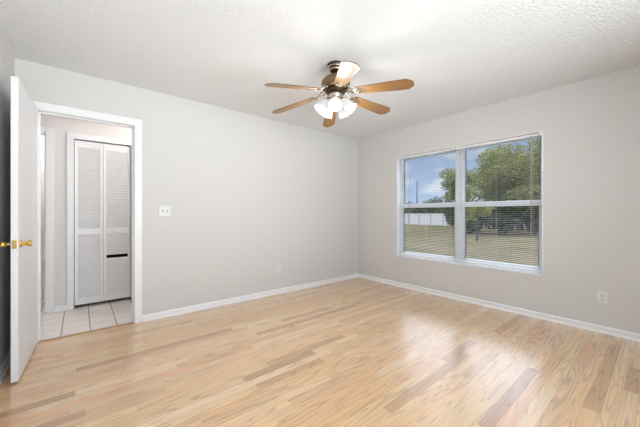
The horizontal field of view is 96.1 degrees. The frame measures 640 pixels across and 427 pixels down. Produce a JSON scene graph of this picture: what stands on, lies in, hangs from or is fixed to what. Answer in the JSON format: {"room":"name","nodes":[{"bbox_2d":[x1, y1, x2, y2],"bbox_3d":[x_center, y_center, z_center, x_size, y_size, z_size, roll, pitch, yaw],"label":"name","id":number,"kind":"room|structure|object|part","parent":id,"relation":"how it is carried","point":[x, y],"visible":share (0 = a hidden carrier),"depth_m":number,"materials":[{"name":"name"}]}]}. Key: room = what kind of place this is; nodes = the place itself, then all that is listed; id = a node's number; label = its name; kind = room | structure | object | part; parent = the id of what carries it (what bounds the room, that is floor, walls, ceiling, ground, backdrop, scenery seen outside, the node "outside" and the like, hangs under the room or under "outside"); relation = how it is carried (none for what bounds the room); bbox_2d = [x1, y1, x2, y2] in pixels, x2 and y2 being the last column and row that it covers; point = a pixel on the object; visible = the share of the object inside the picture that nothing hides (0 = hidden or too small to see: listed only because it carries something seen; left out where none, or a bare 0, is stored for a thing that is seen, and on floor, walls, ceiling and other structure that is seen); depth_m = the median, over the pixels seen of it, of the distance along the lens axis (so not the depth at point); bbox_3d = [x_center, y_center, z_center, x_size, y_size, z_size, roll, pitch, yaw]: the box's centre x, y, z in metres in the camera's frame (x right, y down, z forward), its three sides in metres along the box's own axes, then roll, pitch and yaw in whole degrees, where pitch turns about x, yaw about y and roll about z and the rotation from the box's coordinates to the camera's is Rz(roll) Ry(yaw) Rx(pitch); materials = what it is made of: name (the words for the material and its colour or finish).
{"room":"empty bedroom","nodes":[
{"label":"empty bedroom","id":0,"kind":"room"},
{"bbox_2d":[0,24,14,366],"bbox_3d":[-1.146,-0.089,0.635,0.100,2.440,4.560,0,0,-40],"label":"wall","id":1,"kind":"structure","parent":0,"point":[7,60],"depth_m":2.13,"materials":[{"name":"white paint"}]},
{"bbox_2d":[0,348,10,384],"bbox_3d":[-1.157,1.098,0.743,0.020,0.066,4.340,0,0,-40],"label":"baseboard","id":2,"kind":"structure","parent":1,"relation":"attached to","point":[5,365],"depth_m":2.06,"materials":[{"name":"white paint"}]},
{"bbox_2d":[41,135,127,297],"bbox_3d":[-3.541,-0.089,3.635,2.015,2.440,0.945,0,0,-40],"label":"wall","id":3,"kind":"structure","parent":0,"point":[42,136],"depth_m":3.92,"materials":[{"name":"white paint"}]},
{"bbox_2d":[41,114,131,305],"bbox_3d":[-2.905,-0.089,3.486,2.800,2.440,0.100,0,0,-40],"label":"wall","id":4,"kind":"structure","parent":0,"point":[61,125],"depth_m":3.35,"materials":[{"name":"white paint"}]},
{"bbox_2d":[41,126,53,313],"bbox_3d":[-3.411,0.077,3.054,0.868,2.108,0.114,0,0,-40],"label":"door frame","id":5,"kind":"structure","parent":4,"relation":"attached to","point":[47,132],"depth_m":3.26,"materials":[{"name":"white paint"}]},
{"bbox_2d":[54,304,66,311],"bbox_3d":[-3.001,1.098,3.327,0.112,0.066,0.020,0,0,-40],"label":"baseboard","id":6,"kind":"structure","parent":4,"relation":"attached to","point":[60,308],"depth_m":3.33,"materials":[{"name":"white paint"}]},
{"bbox_2d":[75,140,102,304],"bbox_3d":[-2.827,0.110,3.524,0.273,1.973,0.030,0,0,-40],"label":"door","id":7,"kind":"structure","parent":4,"relation":"in","point":[88,155],"depth_m":3.51,"materials":[{"name":"white paint"}]},
{"bbox_3d":[-2.827,-0.835,3.524,0.213,0.085,0.028,0,0,-40],"label":"rail","id":8,"kind":"part","parent":7,"relation":"part of","materials":[{"name":"white paint"}]},
{"bbox_3d":[-2.827,0.216,3.524,0.213,0.080,0.028,0,0,-40],"label":"rail","id":9,"kind":"part","parent":7,"relation":"part of","materials":[{"name":"white paint"}]},
{"bbox_3d":[-2.827,1.054,3.524,0.213,0.085,0.028,0,0,-40],"label":"rail","id":10,"kind":"part","parent":7,"relation":"part of","materials":[{"name":"white paint"}]},
{"bbox_2d":[67,132,131,309],"bbox_3d":[-2.724,0.090,3.626,0.697,2.082,0.114,0,0,-40],"label":"door frame","id":11,"kind":"structure","parent":4,"relation":"attached to","point":[71,137],"depth_m":3.38,"materials":[{"name":"white paint"}]},
{"bbox_2d":[103,144,130,300],"bbox_3d":[-2.600,0.110,3.693,0.286,1.973,0.061,0,0,-40],"label":"door","id":12,"kind":"structure","parent":4,"relation":"in","point":[116,158],"depth_m":3.69,"materials":[{"name":"white paint"}]},
{"bbox_3d":[-2.610,-0.835,3.705,0.226,0.085,0.028,0,0,-40],"label":"rail","id":13,"kind":"part","parent":12,"relation":"part of","materials":[{"name":"white paint"}]},
{"bbox_3d":[-2.610,0.216,3.705,0.226,0.080,0.028,0,0,-40],"label":"rail","id":14,"kind":"part","parent":12,"relation":"part of","materials":[{"name":"white paint"}]},
{"bbox_3d":[-2.610,1.054,3.705,0.226,0.085,0.028,0,0,-40],"label":"rail","id":15,"kind":"part","parent":12,"relation":"part of","materials":[{"name":"white paint"}]},
{"bbox_2d":[15,58,357,314],"bbox_3d":[-0.944,-0.089,3.848,4.525,2.440,0.115,0,0,-40],"label":"wall","id":16,"kind":"structure","parent":0,"point":[247,195],"depth_m":3.56,"materials":[{"name":"white paint"}]},
{"bbox_2d":[0,76,37,382],"bbox_3d":[-2.240,0.104,2.191,0.146,2.027,0.736,0,0,-37],"label":"door","id":17,"kind":"structure","parent":16,"relation":"in","point":[24,131],"depth_m":2.02,"materials":[{"name":"white paint"}]},
{"bbox_3d":[-2.095,0.206,1.925,0.055,0.054,0.054,0,0,-37],"label":"knob","id":18,"kind":"part","parent":17,"relation":"part of","materials":[{"name":"gold metal"}]},
{"bbox_3d":[-2.023,0.206,1.905,0.024,0.056,0.003,0,0,-37],"label":"latch plate","id":19,"kind":"part","parent":17,"relation":"part of","materials":[{"name":"gold metal"}]},
{"bbox_3d":[-2.023,0.206,1.980,0.055,0.054,0.054,0,0,-37],"label":"knob","id":20,"kind":"part","parent":17,"relation":"part of","materials":[{"name":"gold metal"}]},
{"bbox_2d":[33,101,141,342],"bbox_3d":[-2.224,0.079,2.780,0.848,2.105,0.143,0,0,-40],"label":"door frame","id":21,"kind":"structure","parent":16,"relation":"attached to","point":[42,108],"depth_m":2.96,"materials":[{"name":"white paint"}]},
{"bbox_2d":[159,206,170,215],"bbox_3d":[-1.691,-0.026,3.139,0.116,0.116,0.017,0,0,-40],"label":"light switch","id":22,"kind":"object","parent":16,"relation":"attached to","point":[163,210],"visible":1,"depth_m":3.14,"materials":[{"name":"white plastic"}]},
{"bbox_2d":[142,274,357,321],"bbox_3d":[-0.593,1.098,4.053,3.283,0.066,0.020,0,0,-40],"label":"baseboard","id":23,"kind":"structure","parent":16,"relation":"attached to","point":[148,317],"depth_m":3.65,"materials":[{"name":"white paint"}]},
{"bbox_2d":[276,263,280,271],"bbox_3d":[-0.589,0.765,4.063,0.074,0.118,0.010,0,0,-40],"label":"power outlet","id":24,"kind":"object","parent":16,"relation":"attached to","point":[278,266],"visible":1,"depth_m":4.06,"materials":[{"name":"white plastic"}]},
{"bbox_2d":[0,277,639,426],"bbox_3d":[-0.744,1.191,2.924,5.400,0.120,7.560,0,0,-40],"label":"floor","id":25,"kind":"structure","parent":0,"point":[355,352],"depth_m":2.10,"materials":[{"name":"brown wood"}]},
{"bbox_2d":[41,258,43,298],"bbox_3d":[-4.050,0.869,3.594,1.180,0.525,0.155,0,0,-40],"label":"ledge","id":26,"kind":"object","parent":25,"relation":"on","point":[42,259],"depth_m":3.83,"materials":[{"name":"white paint"}]},
{"bbox_2d":[38,322,133,342],"bbox_3d":[-2.201,1.127,2.753,0.708,0.007,0.024,0,0,-40],"label":"threshold","id":27,"kind":"object","parent":25,"relation":"on","point":[130,322],"visible":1,"depth_m":2.72,"materials":[{"name":"brown wood"}]},
{"bbox_2d":[0,0,639,139],"bbox_3d":[0.516,-1.369,2.097,4.525,0.120,4.675,0,0,-40],"label":"ceiling","id":28,"kind":"structure","parent":0,"point":[460,56],"depth_m":2.28,"materials":[{"name":"white paint"}]},
{"bbox_2d":[265,60,413,126],"bbox_3d":[0.140,-1.085,2.530,1.314,0.448,1.223,0,0,-40],"label":"ceiling fan","id":29,"kind":"object","parent":28,"relation":"hanging from","point":[336,84],"visible":1,"depth_m":2.45,"materials":[{"name":"brown wood"}]},
{"bbox_3d":[-0.216,-1.008,2.292,0.467,0.006,0.134,-11,17,-33],"label":"blade","id":30,"kind":"part","parent":29,"relation":"part of","materials":[{"name":"brown wood"}]},
{"bbox_3d":[-0.246,-1.014,2.716,0.467,0.006,0.134,-9,7,26],"label":"blade","id":31,"kind":"part","parent":29,"relation":"part of","materials":[{"name":"brown wood"}]},
{"bbox_3d":[0.034,-0.943,2.504,0.116,0.119,0.116,43,-9,-10],"label":"lamp shade","id":32,"kind":"part","parent":29,"relation":"part of","materials":[{"name":"white glass"}]},
{"bbox_3d":[0.081,-0.943,2.619,0.116,0.119,0.116,0,42,-32],"label":"lamp shade","id":33,"kind":"part","parent":29,"relation":"part of","materials":[{"name":"white glass"}]},
{"bbox_3d":[0.107,-1.003,2.953,0.134,0.006,0.467,-11,-10,-6],"label":"blade","id":34,"kind":"part","parent":29,"relation":"part of","materials":[{"name":"brown wood"}]},
{"bbox_3d":[0.129,-0.943,2.424,0.116,0.119,0.116,0,-42,4],"label":"lamp shade","id":35,"kind":"part","parent":29,"relation":"part of","materials":[{"name":"white glass"}]},
{"bbox_3d":[0.129,-0.947,2.428,0.054,0.088,0.054,0,-42,4],"label":"bulb","id":36,"kind":"part","parent":29,"relation":"part of","materials":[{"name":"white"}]},
{"bbox_3d":[0.205,-0.943,2.611,0.116,0.119,0.116,0,42,40],"label":"lamp shade","id":37,"kind":"part","parent":29,"relation":"part of","materials":[{"name":"white glass"}]},
{"bbox_3d":[0.185,-1.016,2.106,0.134,0.006,0.467,11,6,-8],"label":"blade","id":38,"kind":"part","parent":29,"relation":"part of","materials":[{"name":"brown wood"}]},
{"bbox_3d":[0.235,-0.943,2.490,0.116,0.119,0.116,-44,-15,16],"label":"lamp shade","id":39,"kind":"part","parent":29,"relation":"part of","materials":[{"name":"white glass"}]},
{"bbox_3d":[0.491,-1.033,2.769,0.467,0.006,0.134,4,-13,-34],"label":"blade","id":40,"kind":"part","parent":29,"relation":"part of","materials":[{"name":"brown wood"}]},
{"bbox_3d":[0.521,-1.030,2.342,0.467,0.006,0.134,5,-9,26],"label":"blade","id":41,"kind":"part","parent":29,"relation":"part of","materials":[{"name":"brown wood"}]},
{"bbox_2d":[358,66,639,333],"bbox_3d":[2.214,0.086,3.438,0.200,2.790,4.560,0,0,-40],"label":"wall","id":42,"kind":"structure","parent":0,"point":[590,128],"depth_m":2.95,"materials":[{"name":"white paint"}]},
{"bbox_2d":[396,131,542,275],"bbox_3d":[1.849,-0.108,3.834,0.172,1.551,1.852,0,0,-40],"label":"window","id":43,"kind":"structure","parent":42,"relation":"in","point":[460,204],"depth_m":3.81,"materials":[{"name":"white plastic"}]},
{"bbox_2d":[397,146,456,260],"bbox_3d":[1.515,-0.128,4.149,0.069,1.524,0.900,0,0,-40],"label":"window blind","id":44,"kind":"object","parent":43,"relation":"attached to","point":[454,148],"visible":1,"depth_m":4.15,"materials":[{"name":"white plastic"}]},
{"bbox_3d":[1.296,-0.111,4.438,0.028,1.470,0.001,0,0,-40],"label":"ladder cord","id":45,"kind":"part","parent":44,"relation":"part of","materials":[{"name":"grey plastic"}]},
{"bbox_3d":[1.528,0.626,4.160,0.024,0.016,0.892,0,0,-40],"label":"rail","id":46,"kind":"part","parent":44,"relation":"part of","materials":[{"name":"white plastic"}]},
{"bbox_3d":[1.578,0.233,4.218,0.024,0.766,0.845,0,0,-40],"label":"sash","id":47,"kind":"part","parent":43,"relation":"part of","materials":[{"name":"white plastic"}]},
{"bbox_3d":[1.599,-0.470,4.236,0.022,0.768,0.845,0,0,-40],"label":"sash","id":48,"kind":"part","parent":43,"relation":"part of","materials":[{"name":"white plastic"}]},
{"bbox_3d":[1.849,0.656,3.834,0.172,0.021,1.850,0,0,-40],"label":"sill","id":49,"kind":"part","parent":43,"relation":"part of","materials":[{"name":"paint"}]},
{"bbox_2d":[456,130,541,271],"bbox_3d":[2.103,-0.128,3.443,0.069,1.524,0.914,0,0,-40],"label":"window blind","id":50,"kind":"object","parent":43,"relation":"attached to","point":[458,148],"visible":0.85,"depth_m":3.39,"materials":[{"name":"white plastic"}]},
{"bbox_3d":[2.117,0.626,3.454,0.024,0.016,0.906,0,0,-40],"label":"rail","id":51,"kind":"part","parent":50,"relation":"part of","materials":[{"name":"white plastic"}]},
{"bbox_3d":[2.179,0.233,3.499,0.024,0.766,0.845,0,0,-40],"label":"sash","id":52,"kind":"part","parent":43,"relation":"part of","materials":[{"name":"white plastic"}]},
{"bbox_3d":[2.199,-0.470,3.516,0.022,0.768,0.845,0,0,-40],"label":"sash","id":53,"kind":"part","parent":43,"relation":"part of","materials":[{"name":"white plastic"}]},
{"bbox_2d":[358,273,639,341],"bbox_3d":[2.065,1.098,3.444,0.020,0.066,4.360,0,0,-40],"label":"baseboard","id":54,"kind":"structure","parent":42,"relation":"attached to","point":[561,320],"depth_m":3.21,"materials":[{"name":"white paint"}]},
{"bbox_2d":[597,290,607,304],"bbox_3d":[2.673,0.795,2.724,0.010,0.118,0.074,0,0,-40],"label":"power outlet","id":55,"kind":"object","parent":42,"relation":"attached to","point":[602,297],"visible":1,"depth_m":2.72,"materials":[{"name":"white plastic"}]},
{"label":"outside","id":56,"kind":"structure","parent":0,"visible":0},
{"bbox_2d":[405,222,537,266],"bbox_3d":[32.092,1.431,76.903,139.800,0.001,190.000,0,0,-40],"label":"lawn","id":57,"kind":"structure","parent":56,"point":[521,235],"depth_m":13.72,"materials":[{"name":"plant"}]},
{"bbox_2d":[410,208,427,212],"bbox_3d":[22.569,-0.438,63.128,6.441,3.748,4.403,0,0,-40],"label":"tree","id":58,"kind":"object","parent":57,"relation":"on","point":[414,210],"visible":0.34,"depth_m":62.18,"materials":[{"name":"green plant"}]},
{"bbox_2d":[423,197,442,212],"bbox_3d":[22.493,-1.033,56.002,5.025,4.937,4.618,0,0,-40],"label":"tree","id":59,"kind":"object","parent":57,"relation":"on","point":[435,200],"visible":0.32,"depth_m":55.54,"materials":[{"name":"green plant"}]},
{"bbox_2d":[405,214,484,226],"bbox_3d":[11.514,0.686,37.407,0.160,1.490,21.860,0,0,-40],"label":"vinyl fence","id":60,"kind":"object","parent":57,"relation":"on","point":[423,219],"visible":0.12,"depth_m":35.55,"materials":[{"name":"white plastic"}]},
{"bbox_3d":[11.018,0.696,38.002,0.070,1.390,1.430,0,0,-40],"label":"panel","id":61,"kind":"part","parent":60,"relation":"part of","materials":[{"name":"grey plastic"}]},
{"bbox_3d":[12.010,0.696,36.812,0.070,1.390,1.430,0,0,-40],"label":"panel","id":62,"kind":"part","parent":60,"relation":"part of","materials":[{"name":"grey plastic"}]},
{"bbox_3d":[13.003,0.696,35.622,0.070,1.390,1.430,0,0,-40],"label":"panel","id":63,"kind":"part","parent":60,"relation":"part of","materials":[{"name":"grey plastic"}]},
{"bbox_3d":[13.996,0.696,34.431,0.070,1.390,1.430,0,0,-40],"label":"panel","id":64,"kind":"part","parent":60,"relation":"part of","materials":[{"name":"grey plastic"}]},
{"bbox_2d":[437,201,454,212],"bbox_3d":[21.559,-0.472,46.721,4.971,3.815,4.927,0,0,-40],"label":"tree","id":65,"kind":"object","parent":57,"relation":"on","point":[440,208],"visible":0.06,"depth_m":46.62,"materials":[{"name":"green plant"}]},
{"bbox_2d":[438,168,476,201],"bbox_3d":[14.972,-1.800,30.986,4.090,6.472,4.514,0,0,-40],"label":"tree","id":66,"kind":"object","parent":57,"relation":"on","point":[448,197],"visible":0.48,"depth_m":30.74,"materials":[{"name":"green plant"}]},
{"bbox_2d":[442,199,486,233],"bbox_3d":[10.352,0.200,20.442,3.299,2.522,2.692,0,0,-40],"label":"bush","id":67,"kind":"object","parent":57,"relation":"on","point":[450,219],"visible":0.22,"depth_m":19.95,"materials":[{"name":"green plant"}]},
{"bbox_2d":[466,207,494,239],"bbox_3d":[8.339,0.398,15.216,1.381,2.071,1.742,0,0,19],"label":"sapling","id":68,"kind":"object","parent":57,"relation":"on","point":[478,209],"visible":0.72,"depth_m":14.96,"materials":[{"name":"green plant"}]},
{"bbox_2d":[467,140,539,229],"bbox_3d":[17.537,-2.523,25.474,9.866,7.967,7.600,0,0,-22],"label":"oak tree","id":69,"kind":"object","parent":57,"relation":"on","point":[520,190],"visible":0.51,"depth_m":23.77,"materials":[{"name":"green plant"}]},
{"bbox_2d":[481,197,530,233],"bbox_3d":[12.909,0.114,20.172,3.047,2.646,3.718,0,0,17],"label":"bush","id":70,"kind":"object","parent":57,"relation":"on","point":[512,218],"visible":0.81,"depth_m":19.22,"materials":[{"name":"green plant"}]},
{"bbox_2d":[517,199,538,233],"bbox_3d":[15.356,0.209,19.513,3.370,2.454,2.905,0,0,-3],"label":"bush","id":71,"kind":"object","parent":57,"relation":"on","point":[534,216],"visible":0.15,"depth_m":19.39,"materials":[{"name":"green plant"}]}
]}

